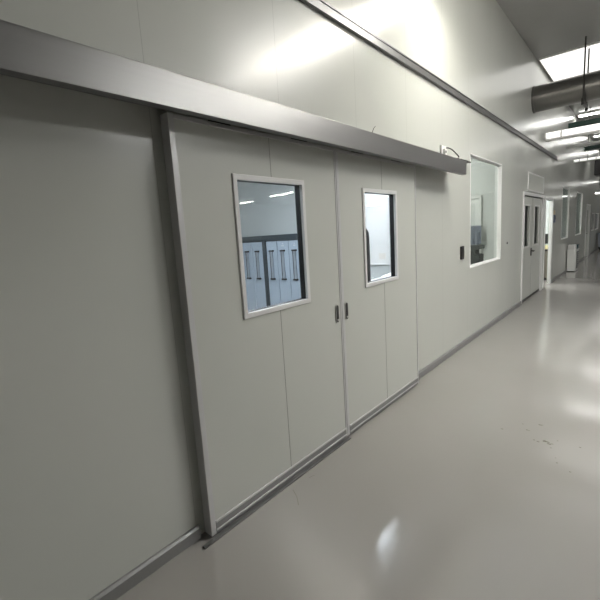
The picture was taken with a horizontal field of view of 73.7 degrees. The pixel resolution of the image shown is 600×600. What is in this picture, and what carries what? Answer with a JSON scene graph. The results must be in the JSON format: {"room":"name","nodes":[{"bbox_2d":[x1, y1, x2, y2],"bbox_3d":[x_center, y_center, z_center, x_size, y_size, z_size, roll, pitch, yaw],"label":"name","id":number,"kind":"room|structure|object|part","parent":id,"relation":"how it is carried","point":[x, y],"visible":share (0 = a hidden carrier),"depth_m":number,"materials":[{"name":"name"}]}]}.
{"room":"laboratory corridor","nodes":[
{"label":"laboratory corridor","id":0,"kind":"room"},
{"bbox_2d":[0,0,599,599],"bbox_3d":[10.805,-3.878,15.267,0.065,4.740,50.000,4,12,40],"label":"wall","id":1,"kind":"structure","parent":0,"point":[99,471],"depth_m":1.90,"materials":[{"name":"white paint"}]},
{"bbox_2d":[0,19,466,174],"bbox_3d":[0.262,-1.115,2.798,0.230,0.145,4.720,4,12,40],"label":"door track","id":2,"kind":"object","parent":1,"relation":"attached to","point":[29,54],"visible":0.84,"depth_m":1.69,"materials":[{"name":"metal"}]},
{"bbox_2d":[335,148,418,434],"bbox_3d":[0.725,-0.106,3.527,0.073,2.189,1.334,4,12,40],"label":"door","id":3,"kind":"structure","parent":2,"relation":"hanging from","point":[380,316],"depth_m":3.42,"materials":[{"name":"white metal"}]},
{"bbox_3d":[0.660,-1.175,3.366,0.062,0.022,1.286,4,12,40],"label":"rail","id":4,"kind":"part","parent":3,"relation":"part of","materials":[{"name":"metal"}]},
{"bbox_3d":[0.791,0.939,3.702,0.064,0.066,1.286,4,12,40],"label":"rail","id":5,"kind":"part","parent":3,"relation":"part of","materials":[{"name":"grey metal"}]},
{"bbox_2d":[440,145,446,154],"bbox_3d":[1.480,-1.528,4.108,0.043,0.108,0.130,4,12,40],"label":"socket","id":6,"kind":"object","parent":2,"relation":"on","point":[443,150],"visible":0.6,"depth_m":4.08,"materials":[{"name":"white paint"}]},
{"bbox_2d":[160,112,347,536],"bbox_3d":[-0.136,0.107,2.526,0.073,2.189,1.332,4,12,40],"label":"door","id":7,"kind":"structure","parent":1,"relation":"in","point":[267,384],"depth_m":2.31,"materials":[{"name":"white metal"}]},
{"bbox_3d":[-0.201,-0.963,2.365,0.062,0.022,1.284,4,12,40],"label":"rail","id":8,"kind":"part","parent":7,"relation":"part of","materials":[{"name":"metal"}]},
{"bbox_3d":[-0.070,1.152,2.701,0.064,0.066,1.284,4,12,40],"label":"rail","id":9,"kind":"part","parent":7,"relation":"part of","materials":[{"name":"grey metal"}]},
{"bbox_2d":[89,247,597,599],"bbox_3d":[10.980,-1.575,15.605,0.022,0.072,50.000,4,12,40],"label":"baseboard","id":10,"kind":"structure","parent":1,"relation":"attached to","point":[149,566],"depth_m":2.05,"materials":[{"name":"grey metal"}]},
{"bbox_2d":[299,0,557,159],"bbox_3d":[0.617,-2.121,3.281,0.036,0.067,18.380,4,12,40],"label":"trim","id":11,"kind":"structure","parent":1,"relation":"attached to","point":[320,6],"depth_m":3.61,"materials":[{"name":"grey metal"}]},
{"bbox_2d":[460,246,463,259],"bbox_3d":[2.096,-0.609,5.170,0.027,0.167,0.092,4,12,40],"label":"card reader","id":12,"kind":"object","parent":1,"relation":"attached to","point":[461,247],"visible":1,"depth_m":5.14,"materials":[{"name":"black plastic"}]},
{"bbox_2d":[470,153,501,267],"bbox_3d":[2.749,-1.300,5.950,0.067,1.510,1.550,4,12,40],"label":"window","id":13,"kind":"structure","parent":1,"relation":"in","point":[499,166],"depth_m":6.44,"materials":[{"name":"white metal"}]},
{"bbox_2d":[520,192,544,303],"bbox_3d":[4.984,-1.152,8.555,0.128,2.180,2.110,4,12,40],"label":"door","id":14,"kind":"structure","parent":1,"relation":"in","point":[531,254],"depth_m":8.54,"materials":[{"name":"white metal"}]},
{"bbox_3d":[4.576,-1.490,8.066,0.010,0.870,0.540,4,12,40],"label":"glass frame","id":15,"kind":"part","parent":14,"relation":"part of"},
{"bbox_2d":[524,196,539,245],"bbox_3d":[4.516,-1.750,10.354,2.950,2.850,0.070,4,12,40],"label":"window","id":16,"kind":"structure","parent":14,"relation":"in","point":[526,207],"depth_m":9.49,"materials":[{"name":"glass"}]},
{"bbox_3d":[5.203,-1.645,8.796,0.010,0.870,0.550,4,12,40],"label":"glass frame","id":17,"kind":"part","parent":14,"relation":"part of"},
{"bbox_2d":[527,172,543,193],"bbox_3d":[4.990,-2.459,8.446,0.014,0.360,1.610,4,12,40],"label":"access panel","id":18,"kind":"object","parent":1,"relation":"attached to","point":[535,182],"visible":1,"depth_m":8.39,"materials":[{"name":"white metal"}]},
{"bbox_3d":[4.987,-2.459,8.448,0.006,0.310,1.530,4,12,40],"label":"plate","id":19,"kind":"part","parent":18,"relation":"part of","materials":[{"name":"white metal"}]},
{"bbox_2d":[545,200,548,244],"bbox_3d":[6.195,-2.163,12.302,2.955,2.850,0.080,4,12,40],"label":"doorway","id":20,"kind":"structure","parent":1,"relation":"in","point":[547,202],"depth_m":11.45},
{"bbox_2d":[542,197,553,288],"bbox_3d":[6.108,-1.420,9.896,0.070,2.150,1.110,4,12,40],"label":"door","id":21,"kind":"structure","parent":1,"relation":"in","point":[546,198],"depth_m":10.15,"materials":[{"name":"white metal"}]},
{"bbox_2d":[561,187,569,239],"bbox_3d":[7.817,-2.555,11.839,0.067,1.480,1.370,4,12,40],"label":"window","id":22,"kind":"structure","parent":1,"relation":"in","point":[567,190],"depth_m":12.11,"materials":[{"name":"white metal"}]},
{"bbox_3d":[7.819,-2.555,11.837,0.008,1.430,1.320,4,12,40],"label":"glass pane","id":23,"kind":"part","parent":22,"relation":"part of","materials":[{"name":"clear glass"}]},
{"bbox_2d":[575,192,582,235],"bbox_3d":[9.942,-3.079,14.309,0.067,1.480,1.710,4,12,40],"label":"window","id":24,"kind":"structure","parent":1,"relation":"in","point":[579,195],"depth_m":14.43,"materials":[{"name":"white metal"}]},
{"bbox_2d":[566,140,599,148],"bbox_3d":[11.645,-4.015,7.834,10.780,0.090,0.089,4,12,40],"label":"pipe","id":25,"kind":"object","parent":1,"relation":"attached to","point":[592,142],"visible":1,"depth_m":11.03,"materials":[{"name":"silver metal"}]},
{"bbox_2d":[584,204,590,257],"bbox_3d":[11.996,-2.886,16.725,0.101,2.180,1.500,4,12,40],"label":"door","id":26,"kind":"structure","parent":1,"relation":"in","point":[588,208],"depth_m":16.93,"materials":[{"name":"white metal"}]},
{"bbox_2d":[591,213,594,230],"bbox_3d":[13.472,-3.605,18.442,0.067,0.790,1.410,4,12,40],"label":"window","id":27,"kind":"structure","parent":1,"relation":"in","point":[593,214],"depth_m":18.89,"materials":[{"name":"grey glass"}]},
{"bbox_2d":[595,213,598,229],"bbox_3d":[14.776,-3.927,19.957,0.067,0.790,1.860,4,12,40],"label":"window","id":28,"kind":"structure","parent":1,"relation":"in","point":[597,214],"depth_m":20.37,"materials":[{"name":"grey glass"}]},
{"bbox_2d":[237,182,389,278],"bbox_3d":[0.214,-1.192,6.765,4.835,3.400,0.080,4,12,40],"label":"wall","id":29,"kind":"structure","parent":0,"point":[265,209],"depth_m":7.29,"materials":[{"name":"white paint"}]},
{"bbox_2d":[365,193,389,264],"bbox_3d":[1.055,-1.221,5.955,0.600,1.390,0.040,4,12,40],"label":"board","id":30,"kind":"object","parent":29,"relation":"attached to","point":[376,205],"visible":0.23,"depth_m":5.90,"materials":[{"name":"white paint"}]},
{"bbox_2d":[388,195,390,272],"bbox_3d":[1.330,-0.822,5.763,0.050,2.850,0.100,4,12,40],"label":"door frame","id":31,"kind":"structure","parent":29,"relation":"attached to","point":[388,195],"depth_m":5.71,"materials":[{"name":"metal"}]},
{"bbox_2d":[116,248,599,599],"bbox_3d":[18.818,-0.910,9.003,31.000,0.120,50.000,4,12,40],"label":"floor","id":32,"kind":"structure","parent":0,"point":[447,492],"depth_m":2.40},
{"bbox_2d":[242,236,267,310],"bbox_3d":[-0.843,-0.344,7.436,1.104,1.647,0.526,4,12,40],"label":"storage cabinet","id":33,"kind":"object","parent":32,"relation":"on","point":[253,247],"visible":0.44,"depth_m":7.05,"materials":[{"name":"metal"}]},
{"bbox_3d":[-0.922,-0.627,7.115,0.052,0.455,0.014,4,12,40],"label":"handle","id":34,"kind":"part","parent":33,"relation":"part of","materials":[{"name":"silver metal"}]},
{"bbox_3d":[-0.886,-0.281,7.193,0.244,1.483,0.022,4,12,40],"label":"door","id":35,"kind":"part","parent":33,"relation":"part of","materials":[{"name":"blue metal"}]},
{"bbox_3d":[-0.728,-0.613,6.951,0.052,0.455,0.014,4,12,40],"label":"handle","id":36,"kind":"part","parent":33,"relation":"part of","materials":[{"name":"silver metal"}]},
{"bbox_3d":[-0.692,-0.267,7.029,0.244,1.483,0.022,4,12,40],"label":"door","id":37,"kind":"part","parent":33,"relation":"part of","materials":[{"name":"blue metal"}]},
{"bbox_2d":[203,437,350,548],"bbox_3d":[-0.058,1.201,2.643,0.024,0.010,1.400,4,12,40],"label":"track","id":38,"kind":"object","parent":32,"relation":"on","point":[327,454],"visible":1,"depth_m":2.49,"materials":[{"name":"grey metal"}]},
{"bbox_2d":[263,233,300,305],"bbox_3d":[-0.096,-0.290,6.805,0.850,1.647,0.526,4,12,40],"label":"storage cabinet","id":39,"kind":"object","parent":32,"relation":"on","point":[280,251],"visible":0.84,"depth_m":6.61,"materials":[{"name":"metal"}]},
{"bbox_3d":[-0.466,-0.594,6.730,0.052,0.455,0.014,4,12,40],"label":"handle","id":40,"kind":"part","parent":39,"relation":"part of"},
{"bbox_3d":[-0.431,-0.247,6.808,0.244,1.483,0.022,4,12,40],"label":"door","id":41,"kind":"part","parent":39,"relation":"part of","materials":[{"name":"blue metal"}]},
{"bbox_3d":[-0.272,-0.580,6.566,0.052,0.455,0.014,4,12,40],"label":"handle","id":42,"kind":"part","parent":39,"relation":"part of","materials":[{"name":"silver metal"}]},
{"bbox_3d":[-0.237,-0.233,6.644,0.244,1.483,0.022,4,12,40],"label":"door","id":43,"kind":"part","parent":39,"relation":"part of","materials":[{"name":"blue metal"}]},
{"bbox_3d":[-0.043,-0.219,6.480,0.244,1.483,0.022,4,12,40],"label":"door","id":44,"kind":"part","parent":39,"relation":"part of","materials":[{"name":"blue metal"}]},
{"bbox_3d":[-0.078,-0.566,6.402,0.052,0.455,0.014,4,12,40],"label":"handle","id":45,"kind":"part","parent":39,"relation":"part of","materials":[{"name":"silver metal"}]},
{"bbox_2d":[366,229,370,281],"bbox_3d":[0.796,0.000,4.659,0.072,1.640,0.072,4,12,40],"label":"gas cylinder","id":46,"kind":"object","parent":32,"relation":"on","point":[367,232],"visible":0.35,"depth_m":4.55,"materials":[{"name":"black metal"}]},
{"bbox_2d":[544,249,547,279],"bbox_3d":[6.845,-1.039,11.393,0.582,0.840,0.840,4,12,40],"label":"base cabinet","id":47,"kind":"object","parent":32,"relation":"on","point":[546,250],"visible":0.02,"depth_m":10.97,"materials":[{"name":"grey laminate"}]},
{"bbox_2d":[545,234,547,243],"bbox_3d":[6.826,-1.647,11.234,0.450,0.410,0.170,4,12,40],"label":"monitor","id":48,"kind":"object","parent":47,"relation":"on","point":[546,235],"visible":0.02,"depth_m":11.12,"materials":[{"name":"black plastic"}]},
{"bbox_2d":[567,248,578,271],"bbox_3d":[8.607,-1.264,12.616,0.242,0.685,0.690,4,12,40],"label":"base cabinet","id":49,"kind":"object","parent":32,"relation":"on","point":[572,255],"visible":0.86,"depth_m":12.39,"materials":[{"name":"white metal"}]},
{"bbox_2d":[568,244,576,249],"bbox_3d":[8.458,-1.644,12.429,0.200,0.141,0.262,4,12,40],"label":"carton","id":50,"kind":"object","parent":49,"relation":"on","point":[570,247],"visible":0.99,"depth_m":12.34,"materials":[{"name":"white cardboard"}]},
{"bbox_2d":[597,233,599,249],"bbox_3d":[15.304,-2.934,20.001,0.720,0.845,0.720,4,12,40],"label":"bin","id":51,"kind":"object","parent":32,"relation":"on","point":[597,233],"visible":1,"depth_m":19.95,"materials":[{"name":"blue plastic"}]},
{"bbox_3d":[1.207,0.220,5.288,0.650,0.960,1.100,4,12,40],"label":"work table","id":52,"kind":"object","parent":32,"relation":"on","visible":0},
{"bbox_2d":[379,273,390,278],"bbox_3d":[1.166,-0.291,5.088,0.314,0.114,0.435,4,12,40],"label":"plastic sheet","id":53,"kind":"object","parent":52,"relation":"on","point":[388,274],"visible":0.12,"depth_m":5.05,"materials":[{"name":"white plastic"}]},
{"bbox_3d":[3.246,-0.246,7.677,0.730,0.880,1.050,4,12,40],"label":"lab bench","id":54,"kind":"object","parent":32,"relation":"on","visible":0},
{"bbox_2d":[470,245,484,264],"bbox_3d":[3.247,-0.837,7.458,0.288,0.355,0.290,4,12,40],"label":"instrument","id":55,"kind":"object","parent":54,"relation":"on","point":[475,256],"visible":0.61,"depth_m":7.35,"materials":[{"name":"grey metal"}]},
{"bbox_2d":[471,158,496,260],"bbox_3d":[2.339,-1.716,9.235,4.835,3.400,0.080,4,12,40],"label":"wall","id":56,"kind":"structure","parent":0,"point":[483,175],"depth_m":7.97,"materials":[{"name":"white paint"}]},
{"bbox_2d":[470,196,481,252],"bbox_3d":[3.313,-1.031,8.441,0.960,2.180,0.068,4,12,40],"label":"glazed door","id":57,"kind":"structure","parent":56,"relation":"in","point":[476,205],"depth_m":8.06,"materials":[{"name":"white paint"}]},
{"bbox_3d":[3.318,-1.015,8.448,0.740,1.915,0.010,4,12,40],"label":"door panel","id":58,"kind":"part","parent":57,"relation":"part of","materials":[{"name":"clear glass"}]},
{"bbox_3d":[3.318,-1.015,8.448,0.870,2.055,0.040,4,12,40],"label":"frame","id":59,"kind":"part","parent":57,"relation":"part of","materials":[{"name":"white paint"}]},
{"bbox_2d":[470,225,482,244],"bbox_3d":[3.420,-1.324,8.185,0.600,0.396,0.093,4,12,40],"label":"hanging cloth","id":60,"kind":"object","parent":57,"relation":"hanging from","point":[475,232],"visible":0.41,"depth_m":8.06,"materials":[{"name":"fabric"}]},
{"bbox_2d":[496,0,599,149],"bbox_3d":[20.514,-5.545,6.560,25.780,0.100,50.000,4,12,40],"label":"ceiling","id":61,"kind":"structure","parent":0,"point":[547,27],"depth_m":6.51,"materials":[{"name":"white paint"}]},
{"bbox_2d":[539,41,599,81],"bbox_3d":[6.392,-4.944,8.683,1.490,0.036,3.600,4,12,40],"label":"recessed light","id":62,"kind":"object","parent":61,"relation":"in","point":[568,63],"visible":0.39,"depth_m":8.00,"materials":[{"name":"white paint"}]},
{"bbox_2d":[544,123,599,141],"bbox_3d":[6.009,-4.072,7.862,2.020,1.450,0.165,4,12,40],"label":"lamp","id":63,"kind":"object","parent":61,"relation":"hanging from","point":[594,128],"visible":1,"depth_m":8.25,"materials":[{"name":"white plastic"}]},
{"bbox_2d":[546,130,599,141],"bbox_3d":[6.063,-3.376,7.963,1.990,0.039,0.109,4,12,40],"label":"ceiling light","id":64,"kind":"object","parent":63,"relation":"on","point":[583,132],"depth_m":8.28,"materials":[{"name":"white paint"}]},
{"bbox_2d":[568,118,599,128],"bbox_3d":[9.690,-3.986,5.181,10.340,1.225,0.234,4,12,40],"label":"cable tray","id":65,"kind":"object","parent":61,"relation":"hanging from","point":[595,120],"visible":0.69,"depth_m":8.35,"materials":[{"name":"green metal"}]},
{"bbox_2d":[581,36,589,110],"bbox_3d":[5.210,-4.096,7.287,0.045,1.125,0.640,4,12,40],"label":"hanger","id":66,"kind":"object","parent":61,"relation":"hanging from","point":[583,101],"visible":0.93,"depth_m":7.13,"materials":[{"name":"metal"}]},
{"bbox_2d":[531,70,599,113],"bbox_3d":[9.464,-3.573,3.739,12.780,0.504,0.504,4,12,40],"label":"air duct","id":67,"kind":"object","parent":66,"relation":"hanging from","point":[567,91],"visible":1,"depth_m":7.37,"materials":[{"name":"metal"}]},
{"bbox_3d":[5.030,-4.059,7.077,0.025,1.110,0.026,4,12,40],"label":"rod","id":68,"kind":"part","parent":66,"relation":"part of","materials":[{"name":"metal"}]},
{"bbox_3d":[5.390,-4.148,7.496,0.025,1.110,0.026,4,12,40],"label":"rod","id":69,"kind":"part","parent":66,"relation":"part of","materials":[{"name":"metal"}]},
{"bbox_2d":[573,107,599,162],"bbox_3d":[8.545,-4.779,11.409,1.200,1.479,0.076,4,12,40],"label":"lamp","id":70,"kind":"object","parent":61,"relation":"hanging from","point":[598,157],"visible":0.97,"depth_m":11.65,"materials":[{"name":"white plastic"}]},
{"bbox_2d":[578,110,599,116],"bbox_3d":[9.067,-5.579,11.725,1.500,0.064,0.220,4,12,40],"label":"ceiling light","id":71,"kind":"object","parent":61,"relation":"attached to","point":[595,111],"visible":1,"depth_m":11.98,"materials":[{"name":"white plastic"}]},
{"bbox_2d":[579,112,599,116],"bbox_3d":[9.069,-5.554,11.729,1.476,0.014,0.196,4,12,40],"label":"diffuser","id":72,"kind":"object","parent":71,"relation":"attached to","point":[587,113],"depth_m":12.01,"materials":[{"name":"white plastic"}]},
{"bbox_2d":[584,144,599,150],"bbox_3d":[11.986,-4.548,7.896,10.400,1.250,0.234,4,12,40],"label":"cable tray","id":73,"kind":"object","parent":61,"relation":"hanging from","point":[593,147],"visible":1,"depth_m":11.16,"materials":[{"name":"green metal"}]},
{"bbox_2d":[594,150,599,176],"bbox_3d":[11.178,-5.206,13.650,1.720,1.660,0.918,4,12,40],"label":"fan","id":74,"kind":"object","parent":61,"relation":"hanging from","point":[597,162],"visible":0.92,"depth_m":13.91,"materials":[{"name":"black metal"}]},
{"bbox_3d":[11.219,-4.646,13.746,1.720,0.520,0.900,4,12,40],"label":"casing","id":75,"kind":"part","parent":74,"relation":"part of","materials":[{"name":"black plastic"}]},
{"bbox_2d":[561,189,564,237],"bbox_3d":[10.123,-3.133,16.867,2.955,2.850,0.080,4,12,40],"label":"wall","id":76,"kind":"structure","parent":0,"point":[563,202],"depth_m":16.25,"materials":[{"name":"grey paint"}]}
]}

